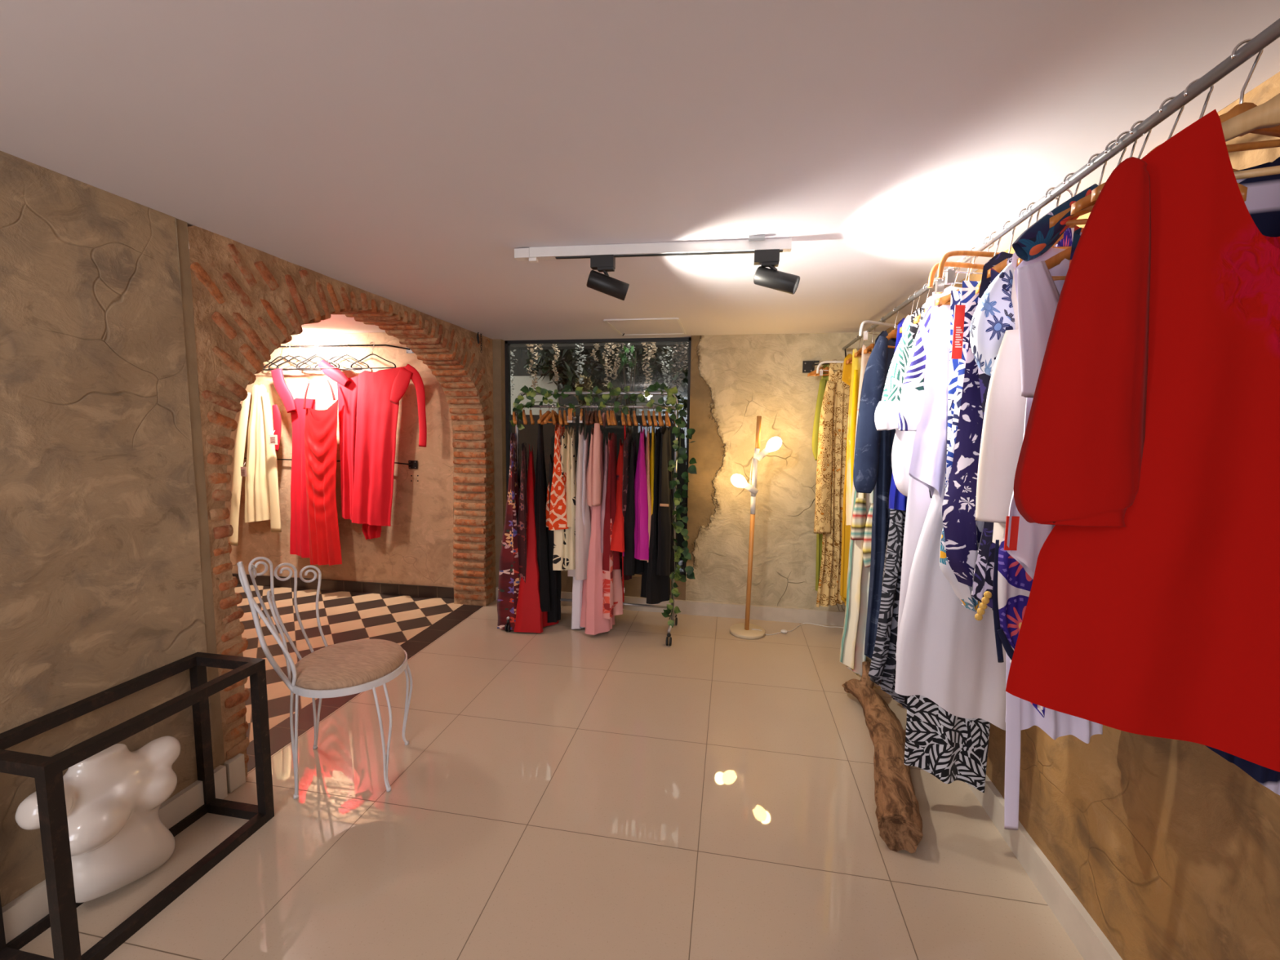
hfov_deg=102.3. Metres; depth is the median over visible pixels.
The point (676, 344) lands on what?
strand
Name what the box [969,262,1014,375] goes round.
blouse
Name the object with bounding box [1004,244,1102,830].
garment
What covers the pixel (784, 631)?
switch
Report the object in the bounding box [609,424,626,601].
kimono
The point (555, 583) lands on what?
dress
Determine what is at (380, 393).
dress
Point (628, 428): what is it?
sprig
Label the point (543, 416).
wooden hanger
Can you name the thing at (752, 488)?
socket
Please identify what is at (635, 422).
wooden hanger
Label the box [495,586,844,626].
baseboard
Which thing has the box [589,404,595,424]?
wooden hanger
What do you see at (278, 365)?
hanger
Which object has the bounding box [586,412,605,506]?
dress
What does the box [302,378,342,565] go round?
dress
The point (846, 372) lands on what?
dress
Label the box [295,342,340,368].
hanger
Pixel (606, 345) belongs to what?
strand
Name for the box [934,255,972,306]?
wooden hanger
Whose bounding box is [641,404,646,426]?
wooden hanger
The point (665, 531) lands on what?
dress
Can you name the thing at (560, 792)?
floor
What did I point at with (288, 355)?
hanger
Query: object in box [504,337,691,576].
window
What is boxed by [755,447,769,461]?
socket
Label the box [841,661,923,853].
driftwood log
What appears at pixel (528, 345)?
strand
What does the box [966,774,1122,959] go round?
baseboard
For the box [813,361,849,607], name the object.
dress
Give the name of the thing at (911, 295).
wooden hanger
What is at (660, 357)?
strand
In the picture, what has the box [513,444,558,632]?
gown
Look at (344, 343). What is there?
hanger
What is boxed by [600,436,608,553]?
dress
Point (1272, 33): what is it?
rail
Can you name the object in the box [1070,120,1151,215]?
wooden hanger
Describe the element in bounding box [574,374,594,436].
bunch
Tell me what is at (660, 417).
wooden hanger
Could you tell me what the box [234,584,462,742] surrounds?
floor
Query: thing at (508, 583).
dress
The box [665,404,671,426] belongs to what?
wooden hanger
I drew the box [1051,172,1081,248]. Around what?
wooden hanger
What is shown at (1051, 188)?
wooden hanger
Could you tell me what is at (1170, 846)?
wall
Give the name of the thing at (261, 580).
baseboard
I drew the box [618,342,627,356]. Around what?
strand
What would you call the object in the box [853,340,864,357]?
wooden hanger
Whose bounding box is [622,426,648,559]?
dress
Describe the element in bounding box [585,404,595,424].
wooden hanger
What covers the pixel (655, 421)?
wooden hanger
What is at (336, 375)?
sleeve
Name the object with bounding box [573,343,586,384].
strand
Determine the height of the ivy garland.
1.624 m
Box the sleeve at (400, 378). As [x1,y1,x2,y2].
[389,367,412,404]
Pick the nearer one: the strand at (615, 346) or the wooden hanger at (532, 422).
the wooden hanger at (532, 422)
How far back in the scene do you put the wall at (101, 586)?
1.61 m
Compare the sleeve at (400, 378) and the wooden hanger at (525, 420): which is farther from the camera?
the sleeve at (400, 378)
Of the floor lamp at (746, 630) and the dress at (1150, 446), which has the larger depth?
the floor lamp at (746, 630)
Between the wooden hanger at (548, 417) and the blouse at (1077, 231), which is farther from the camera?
the wooden hanger at (548, 417)
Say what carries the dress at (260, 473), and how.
hanging from the hanger
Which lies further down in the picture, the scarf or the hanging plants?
the scarf
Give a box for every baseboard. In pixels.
[1,753,245,943]
[231,573,453,599]
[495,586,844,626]
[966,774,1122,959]
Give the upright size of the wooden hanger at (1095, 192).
0.167 m
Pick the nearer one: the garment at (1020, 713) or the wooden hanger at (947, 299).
the garment at (1020, 713)
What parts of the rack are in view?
hanging rail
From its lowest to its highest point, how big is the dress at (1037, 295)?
1.018 m
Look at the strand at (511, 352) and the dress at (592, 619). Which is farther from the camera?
the strand at (511, 352)
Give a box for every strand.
[510,349,517,396]
[525,344,540,389]
[551,343,559,382]
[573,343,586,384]
[591,343,600,361]
[601,342,616,386]
[611,343,621,380]
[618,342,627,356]
[626,342,637,382]
[640,342,655,389]
[647,342,657,359]
[658,343,675,386]
[669,342,684,388]
[677,342,688,370]
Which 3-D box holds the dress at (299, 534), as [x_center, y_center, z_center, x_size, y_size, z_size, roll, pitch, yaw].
[-2.782,-0.117,4.183,0.380,1.540,0.094,1,6,2]
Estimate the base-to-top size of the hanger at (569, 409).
0.127 m
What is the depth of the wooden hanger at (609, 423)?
3.39 m
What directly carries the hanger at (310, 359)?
hanging from the wall rail at (408, 350)
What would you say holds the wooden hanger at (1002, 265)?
hanging from the rail at (1272, 33)
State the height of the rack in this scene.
1.646 m
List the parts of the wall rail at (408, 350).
rod, arm, plate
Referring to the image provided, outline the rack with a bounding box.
[504,391,678,645]
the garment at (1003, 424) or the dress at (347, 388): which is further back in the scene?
the dress at (347, 388)
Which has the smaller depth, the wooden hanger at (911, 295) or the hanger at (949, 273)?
the hanger at (949, 273)
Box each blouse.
[545,422,568,530]
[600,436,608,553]
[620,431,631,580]
[874,315,915,496]
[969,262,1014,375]
[1069,225,1084,265]
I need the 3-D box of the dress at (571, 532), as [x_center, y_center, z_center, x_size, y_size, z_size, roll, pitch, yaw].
[-0.458,0.124,3.566,0.157,0.961,0.280,2,6,10]
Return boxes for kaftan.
[845,348,862,524]
[850,344,871,525]
[945,280,979,489]
[945,290,961,488]
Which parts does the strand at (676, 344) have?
stem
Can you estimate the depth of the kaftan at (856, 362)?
2.98 m
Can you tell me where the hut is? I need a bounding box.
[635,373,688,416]
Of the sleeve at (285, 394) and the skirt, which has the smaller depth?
the skirt
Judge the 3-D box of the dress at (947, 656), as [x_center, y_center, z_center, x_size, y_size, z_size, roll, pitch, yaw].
[1.079,0.118,1.718,0.380,1.480,0.067,1,6,4]
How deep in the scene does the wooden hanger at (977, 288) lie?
1.49 m
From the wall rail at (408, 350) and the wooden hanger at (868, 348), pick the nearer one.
the wooden hanger at (868, 348)
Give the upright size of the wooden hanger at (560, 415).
0.142 m
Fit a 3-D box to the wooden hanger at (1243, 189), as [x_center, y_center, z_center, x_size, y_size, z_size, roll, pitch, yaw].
[0.909,-0.550,0.844,0.124,0.209,0.031,3,6,22]
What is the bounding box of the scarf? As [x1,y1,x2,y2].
[939,527,979,612]
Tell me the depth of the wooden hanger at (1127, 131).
0.99 m
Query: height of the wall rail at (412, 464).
0.068 m
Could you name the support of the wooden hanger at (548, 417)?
hanging from the rack
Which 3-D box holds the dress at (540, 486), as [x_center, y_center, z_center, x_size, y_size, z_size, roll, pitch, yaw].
[-0.683,0.232,3.619,0.182,1.320,0.338,0,6,-4]
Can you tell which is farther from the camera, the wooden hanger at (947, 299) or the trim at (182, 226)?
the trim at (182, 226)
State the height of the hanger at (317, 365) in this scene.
0.204 m
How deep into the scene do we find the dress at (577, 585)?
3.53 m
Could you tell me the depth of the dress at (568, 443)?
3.42 m
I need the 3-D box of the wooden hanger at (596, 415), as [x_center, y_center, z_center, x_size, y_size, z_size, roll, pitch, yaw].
[-0.289,-0.440,3.483,0.031,0.142,0.286,1,6,-2]
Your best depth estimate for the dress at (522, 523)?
3.50 m
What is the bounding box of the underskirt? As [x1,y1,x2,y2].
[362,524,381,539]
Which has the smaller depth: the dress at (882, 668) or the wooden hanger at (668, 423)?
the dress at (882, 668)
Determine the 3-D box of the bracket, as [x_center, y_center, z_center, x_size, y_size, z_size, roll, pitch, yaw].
[1.196,-0.793,3.611,0.109,0.082,0.012,2,6,10]
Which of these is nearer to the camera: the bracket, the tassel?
the tassel
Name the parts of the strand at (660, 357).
stem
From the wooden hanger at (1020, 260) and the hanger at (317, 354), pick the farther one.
the hanger at (317, 354)
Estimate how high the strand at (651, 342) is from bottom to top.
0.152 m
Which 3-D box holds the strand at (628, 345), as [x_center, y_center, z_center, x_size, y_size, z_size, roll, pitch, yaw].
[-0.072,-0.985,4.309,0.091,0.329,0.100,-3,7,-36]
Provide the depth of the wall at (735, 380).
3.87 m
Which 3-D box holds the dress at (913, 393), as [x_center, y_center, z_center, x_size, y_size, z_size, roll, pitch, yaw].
[1.081,0.120,1.849,0.479,1.504,0.100,-2,6,-28]
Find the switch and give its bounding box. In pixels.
[780,629,787,633]
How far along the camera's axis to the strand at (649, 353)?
4.08 m
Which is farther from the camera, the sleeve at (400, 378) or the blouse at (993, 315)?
the sleeve at (400, 378)
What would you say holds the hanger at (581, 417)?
hanging from the rack
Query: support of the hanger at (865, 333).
hanging from the rail at (1272, 33)
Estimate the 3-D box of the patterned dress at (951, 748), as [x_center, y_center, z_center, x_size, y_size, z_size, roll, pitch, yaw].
[1.118,0.261,1.843,0.337,1.788,0.068,2,6,10]
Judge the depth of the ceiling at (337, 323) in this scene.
3.91 m
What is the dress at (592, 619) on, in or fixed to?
hanging from the wooden hanger at (596, 415)
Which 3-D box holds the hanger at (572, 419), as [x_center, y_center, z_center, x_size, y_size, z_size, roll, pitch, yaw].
[-0.457,-0.453,3.511,0.024,0.127,0.295,1,6,-2]
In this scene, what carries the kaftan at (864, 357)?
hanging from the wooden hanger at (868, 348)
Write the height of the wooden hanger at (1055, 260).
0.266 m
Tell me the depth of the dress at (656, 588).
3.36 m
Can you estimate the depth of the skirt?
3.47 m
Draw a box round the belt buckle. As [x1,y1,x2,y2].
[659,503,668,506]
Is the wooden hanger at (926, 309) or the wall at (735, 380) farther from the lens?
the wall at (735, 380)
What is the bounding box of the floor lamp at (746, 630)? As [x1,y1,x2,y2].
[729,416,843,639]
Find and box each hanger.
[263,346,299,370]
[267,343,311,369]
[275,344,317,369]
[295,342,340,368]
[298,344,337,370]
[314,344,362,370]
[328,342,368,369]
[350,342,395,368]
[512,404,516,424]
[522,404,527,424]
[529,409,534,424]
[537,404,559,423]
[539,409,544,424]
[543,404,559,423]
[551,409,555,425]
[558,408,564,425]
[563,404,568,425]
[567,408,570,422]
[569,408,576,422]
[579,404,583,422]
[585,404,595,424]
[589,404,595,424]
[594,404,599,423]
[598,406,603,425]
[606,404,611,425]
[609,404,613,425]
[612,404,617,426]
[621,404,626,426]
[626,405,632,426]
[632,406,637,426]
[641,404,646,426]
[647,407,652,426]
[652,410,657,426]
[657,411,663,426]
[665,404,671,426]
[807,360,828,376]
[814,364,829,376]
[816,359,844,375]
[845,334,861,364]
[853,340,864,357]
[858,316,897,340]
[863,324,875,354]
[886,306,898,348]
[899,290,919,333]
[904,283,929,330]
[907,294,914,315]
[913,277,935,324]
[924,261,960,315]
[927,247,984,293]
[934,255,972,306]
[937,235,1011,284]
[938,249,976,306]
[975,231,1000,293]
[986,208,1032,278]
[1002,220,1015,253]
[1016,189,1072,267]
[1026,202,1040,222]
[1044,153,1106,280]
[1044,186,1061,207]
[1048,139,1126,227]
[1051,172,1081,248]
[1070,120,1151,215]
[1090,96,1239,202]
[1100,93,1279,191]
[1115,130,1137,157]
[1146,38,1279,154]
[1183,78,1247,201]
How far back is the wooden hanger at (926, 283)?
2.01 m
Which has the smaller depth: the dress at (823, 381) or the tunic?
the tunic
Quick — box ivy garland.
[509,380,697,627]
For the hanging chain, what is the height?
0.177 m
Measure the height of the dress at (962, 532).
0.896 m
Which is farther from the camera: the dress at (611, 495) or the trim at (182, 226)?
the dress at (611, 495)
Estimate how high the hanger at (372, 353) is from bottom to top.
0.203 m
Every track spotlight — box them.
[586,254,629,300]
[753,248,799,294]
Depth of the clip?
1.81 m
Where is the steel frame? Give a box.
[0,652,274,959]
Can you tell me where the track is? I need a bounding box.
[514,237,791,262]
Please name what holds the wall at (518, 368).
on the ground
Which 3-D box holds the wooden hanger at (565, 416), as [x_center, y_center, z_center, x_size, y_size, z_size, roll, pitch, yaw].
[-0.505,-0.447,3.522,0.031,0.142,0.218,0,6,-5]
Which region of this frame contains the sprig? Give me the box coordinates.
[618,344,637,435]
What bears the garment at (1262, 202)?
hanging from the wooden hanger at (1243, 189)
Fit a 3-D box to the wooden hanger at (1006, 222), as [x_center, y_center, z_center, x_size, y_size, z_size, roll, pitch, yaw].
[1.009,-0.554,1.417,0.162,0.311,0.031,0,6,-4]
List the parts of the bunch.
stem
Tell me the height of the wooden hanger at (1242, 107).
0.167 m
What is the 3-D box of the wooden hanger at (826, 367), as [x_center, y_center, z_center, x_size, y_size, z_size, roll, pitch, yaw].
[1.258,-0.749,3.467,0.160,0.107,0.031,1,6,6]
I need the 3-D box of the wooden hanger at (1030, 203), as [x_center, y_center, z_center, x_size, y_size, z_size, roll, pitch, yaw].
[0.989,-0.584,1.299,0.181,0.228,0.031,1,6,-2]
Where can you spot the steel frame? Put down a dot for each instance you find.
(47, 771)
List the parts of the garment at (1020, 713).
sash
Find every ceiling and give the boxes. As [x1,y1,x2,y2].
[0,0,1279,340]
[188,244,385,333]
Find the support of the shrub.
on the ground
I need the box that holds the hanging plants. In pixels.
[524,347,679,415]
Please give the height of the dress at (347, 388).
1.274 m
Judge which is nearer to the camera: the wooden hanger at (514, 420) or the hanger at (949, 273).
the hanger at (949, 273)
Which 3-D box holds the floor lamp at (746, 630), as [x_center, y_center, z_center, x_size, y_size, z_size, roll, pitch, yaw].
[1.074,0.315,3.580,0.950,1.496,0.244,0,6,-12]
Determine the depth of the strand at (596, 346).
4.10 m
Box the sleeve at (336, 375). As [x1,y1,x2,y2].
[318,360,349,386]
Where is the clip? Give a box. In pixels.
[748,234,764,240]
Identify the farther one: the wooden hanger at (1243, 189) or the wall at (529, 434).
the wall at (529, 434)
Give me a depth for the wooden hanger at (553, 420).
3.46 m
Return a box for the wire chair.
[236,556,413,799]
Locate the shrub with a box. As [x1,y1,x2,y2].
[661,360,688,416]
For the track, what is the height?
0.049 m
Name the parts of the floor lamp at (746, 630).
bulb, bulb, power cord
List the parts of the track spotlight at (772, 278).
stem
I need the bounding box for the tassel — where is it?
[974,591,991,620]
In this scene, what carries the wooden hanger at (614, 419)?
hanging from the rack
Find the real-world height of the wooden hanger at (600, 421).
0.142 m
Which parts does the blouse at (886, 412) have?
shoulder panel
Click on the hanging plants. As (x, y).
(567, 366)
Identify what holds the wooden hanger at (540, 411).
hanging from the rack
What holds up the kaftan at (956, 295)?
hanging from the hanger at (940, 283)
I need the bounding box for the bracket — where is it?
[802,360,819,373]
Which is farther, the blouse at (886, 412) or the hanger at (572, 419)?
the hanger at (572, 419)
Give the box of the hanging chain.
[476,332,482,352]
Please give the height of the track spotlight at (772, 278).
0.155 m
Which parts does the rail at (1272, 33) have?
arm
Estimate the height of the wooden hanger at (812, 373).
0.107 m
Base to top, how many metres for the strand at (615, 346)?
0.321 m
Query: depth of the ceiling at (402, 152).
1.17 m
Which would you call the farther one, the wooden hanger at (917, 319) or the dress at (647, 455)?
the dress at (647, 455)
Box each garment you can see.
[975,267,1026,546]
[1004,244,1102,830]
[1205,156,1279,795]
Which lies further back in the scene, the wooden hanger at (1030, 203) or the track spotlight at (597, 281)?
the track spotlight at (597, 281)
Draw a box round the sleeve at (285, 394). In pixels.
[271,368,296,413]
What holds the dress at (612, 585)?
hanging from the wooden hanger at (609, 423)
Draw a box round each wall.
[0,151,496,907]
[224,332,880,611]
[510,347,688,415]
[511,414,687,571]
[885,71,1279,959]
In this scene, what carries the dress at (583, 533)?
hanging from the hanger at (581, 417)
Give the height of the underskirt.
0.273 m
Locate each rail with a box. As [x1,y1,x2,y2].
[244,457,417,469]
[280,344,414,353]
[812,17,1279,368]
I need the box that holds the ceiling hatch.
[603,317,685,336]
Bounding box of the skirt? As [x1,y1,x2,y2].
[552,427,570,570]
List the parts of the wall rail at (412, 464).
rod, arm, plate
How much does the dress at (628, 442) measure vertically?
1.004 m
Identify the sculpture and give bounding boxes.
[14,735,180,902]
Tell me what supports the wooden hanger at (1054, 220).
hanging from the rail at (1272, 33)
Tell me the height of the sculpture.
0.462 m
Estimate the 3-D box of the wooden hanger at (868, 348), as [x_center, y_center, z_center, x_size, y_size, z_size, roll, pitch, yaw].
[1.258,-0.756,2.774,0.140,0.165,0.031,-2,6,-28]
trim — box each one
[174,217,224,767]
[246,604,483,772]
[510,337,688,350]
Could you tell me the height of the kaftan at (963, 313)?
0.800 m
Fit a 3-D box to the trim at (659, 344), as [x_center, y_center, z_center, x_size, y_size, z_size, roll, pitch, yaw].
[-0.074,-1.367,4.937,3.400,0.310,0.960,2,6,10]
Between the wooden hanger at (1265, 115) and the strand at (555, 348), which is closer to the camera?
the wooden hanger at (1265, 115)
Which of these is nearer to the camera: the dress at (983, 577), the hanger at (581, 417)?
the dress at (983, 577)
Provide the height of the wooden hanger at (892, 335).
0.200 m
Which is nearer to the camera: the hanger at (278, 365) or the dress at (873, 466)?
the dress at (873, 466)
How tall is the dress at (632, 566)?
0.910 m
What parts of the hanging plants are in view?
stem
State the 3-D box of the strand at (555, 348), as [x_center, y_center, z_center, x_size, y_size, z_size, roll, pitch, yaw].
[-0.698,-0.984,4.267,0.072,0.341,0.061,-1,6,-16]
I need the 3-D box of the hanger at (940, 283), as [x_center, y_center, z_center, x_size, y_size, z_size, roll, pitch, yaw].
[1.046,-0.656,1.622,0.315,0.147,0.024,0,6,-12]
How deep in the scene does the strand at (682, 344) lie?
4.12 m
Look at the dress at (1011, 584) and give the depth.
1.23 m
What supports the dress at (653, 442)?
hanging from the wooden hanger at (655, 421)
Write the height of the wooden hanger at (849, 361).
0.179 m
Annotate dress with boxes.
[229,384,281,545]
[271,368,315,557]
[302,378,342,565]
[318,360,358,519]
[351,364,426,526]
[497,432,519,630]
[516,442,527,583]
[533,423,550,612]
[546,453,561,622]
[565,426,576,527]
[565,428,577,569]
[567,426,591,580]
[571,435,588,629]
[580,430,614,635]
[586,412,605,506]
[602,431,623,619]
[602,432,620,571]
[621,437,644,575]
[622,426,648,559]
[640,427,671,604]
[643,426,651,562]
[649,425,655,514]
[812,364,829,591]
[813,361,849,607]
[839,348,879,688]
[840,353,852,605]
[853,330,896,660]
[868,428,907,709]
[894,285,1005,730]
[895,296,932,660]
[895,306,921,656]
[903,302,990,792]
[942,299,983,586]
[971,251,1013,609]
[992,227,1074,717]
[1005,109,1279,772]
[1006,183,1098,579]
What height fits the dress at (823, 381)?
1.590 m
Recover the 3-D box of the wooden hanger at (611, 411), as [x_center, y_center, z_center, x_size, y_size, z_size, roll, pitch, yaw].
[-0.186,-0.437,3.465,0.031,0.142,0.235,1,6,-2]
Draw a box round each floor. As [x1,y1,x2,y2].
[18,599,1084,959]
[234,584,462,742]
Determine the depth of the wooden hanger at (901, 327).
2.11 m
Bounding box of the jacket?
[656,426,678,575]
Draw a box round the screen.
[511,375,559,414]
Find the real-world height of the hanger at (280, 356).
0.204 m
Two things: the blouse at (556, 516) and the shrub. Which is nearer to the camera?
the blouse at (556, 516)
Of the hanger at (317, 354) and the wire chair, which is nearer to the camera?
the wire chair
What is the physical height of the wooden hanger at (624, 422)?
0.142 m
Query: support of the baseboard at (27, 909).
attached to the wall at (101, 586)
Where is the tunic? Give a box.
[908,291,949,497]
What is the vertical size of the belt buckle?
0.018 m
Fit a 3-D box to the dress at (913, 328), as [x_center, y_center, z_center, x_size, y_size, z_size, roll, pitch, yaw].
[1.141,0.113,2.030,0.318,1.530,0.097,-1,6,-20]
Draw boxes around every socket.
[743,482,758,494]
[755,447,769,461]
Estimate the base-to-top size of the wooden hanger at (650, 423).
0.142 m
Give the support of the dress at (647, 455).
hanging from the wooden hanger at (650, 423)
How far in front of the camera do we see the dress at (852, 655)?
2.66 m

